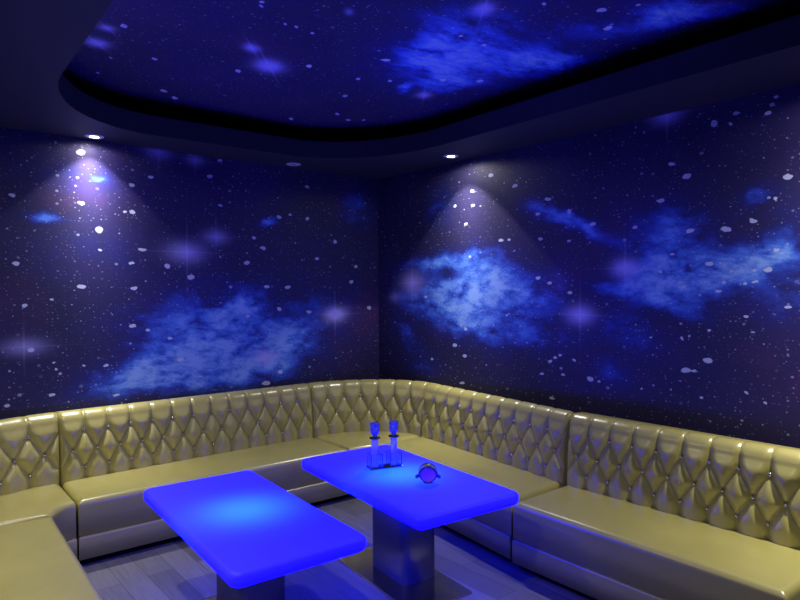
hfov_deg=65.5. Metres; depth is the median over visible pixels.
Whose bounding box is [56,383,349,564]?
sofa section
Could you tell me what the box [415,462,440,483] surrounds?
pot
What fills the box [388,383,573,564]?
sofa section
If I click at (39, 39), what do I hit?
ceiling
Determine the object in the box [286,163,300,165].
ceiling spotlight
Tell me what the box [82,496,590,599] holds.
floor
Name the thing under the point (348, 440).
seat cushion
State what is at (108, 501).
seat cushion
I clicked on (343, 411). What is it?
sofa section
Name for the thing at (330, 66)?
ceiling
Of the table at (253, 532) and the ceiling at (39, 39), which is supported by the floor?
the table at (253, 532)
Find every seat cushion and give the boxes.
[0,484,75,540]
[62,438,346,536]
[315,431,418,450]
[388,437,563,535]
[513,486,799,599]
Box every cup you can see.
[367,452,382,468]
[388,450,401,465]
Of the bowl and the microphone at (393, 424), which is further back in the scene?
the microphone at (393, 424)
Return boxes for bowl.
[418,462,437,481]
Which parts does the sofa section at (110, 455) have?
backrest, panel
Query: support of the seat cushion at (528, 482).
on the sofa section at (521, 447)
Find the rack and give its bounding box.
[366,450,402,469]
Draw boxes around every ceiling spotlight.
[84,134,103,138]
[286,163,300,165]
[443,154,458,157]
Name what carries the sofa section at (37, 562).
on the floor
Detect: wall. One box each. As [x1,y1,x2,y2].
[0,127,378,419]
[378,83,799,448]
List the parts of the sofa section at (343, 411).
backrest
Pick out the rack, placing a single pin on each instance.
(383, 460)
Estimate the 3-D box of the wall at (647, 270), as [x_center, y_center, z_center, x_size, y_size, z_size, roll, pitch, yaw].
[1.827,0.037,3.746,0.100,3.100,6.213,-1,1,-40]
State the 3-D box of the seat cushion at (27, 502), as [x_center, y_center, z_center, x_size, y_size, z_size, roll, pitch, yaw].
[-2.343,1.308,3.637,0.736,0.229,0.676,-1,1,-38]
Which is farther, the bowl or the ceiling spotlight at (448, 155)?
the ceiling spotlight at (448, 155)
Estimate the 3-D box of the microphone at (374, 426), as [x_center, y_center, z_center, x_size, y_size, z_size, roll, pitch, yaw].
[-0.149,0.860,3.698,0.068,0.260,0.068,0,1,40]
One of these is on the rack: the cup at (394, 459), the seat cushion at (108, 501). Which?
the cup at (394, 459)
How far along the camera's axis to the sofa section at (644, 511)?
3.26 m
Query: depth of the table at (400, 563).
3.47 m
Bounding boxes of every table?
[144,471,365,599]
[302,445,518,599]
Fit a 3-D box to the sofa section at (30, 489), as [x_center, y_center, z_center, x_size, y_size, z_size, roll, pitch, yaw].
[-2.429,1.185,3.645,0.870,0.855,0.806,-1,1,-38]
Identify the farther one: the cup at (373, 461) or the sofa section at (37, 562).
the cup at (373, 461)
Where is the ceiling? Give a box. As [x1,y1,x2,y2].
[62,0,799,132]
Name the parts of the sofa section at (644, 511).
panel, backrest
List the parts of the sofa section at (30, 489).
backrest, panel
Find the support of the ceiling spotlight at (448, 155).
in the ceiling at (39, 39)
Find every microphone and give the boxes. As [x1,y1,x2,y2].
[369,422,379,454]
[388,420,398,452]
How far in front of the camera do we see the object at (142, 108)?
4.52 m
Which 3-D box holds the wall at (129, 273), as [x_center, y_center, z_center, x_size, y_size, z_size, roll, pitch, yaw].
[-1.740,0.042,4.875,3.914,3.100,0.100,-1,1,-40]
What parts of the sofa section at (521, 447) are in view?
panel, backrest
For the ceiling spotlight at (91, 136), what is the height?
0.008 m
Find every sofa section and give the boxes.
[0,412,76,556]
[0,517,102,599]
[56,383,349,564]
[307,379,429,497]
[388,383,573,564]
[512,412,799,599]
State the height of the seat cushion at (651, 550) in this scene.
0.229 m

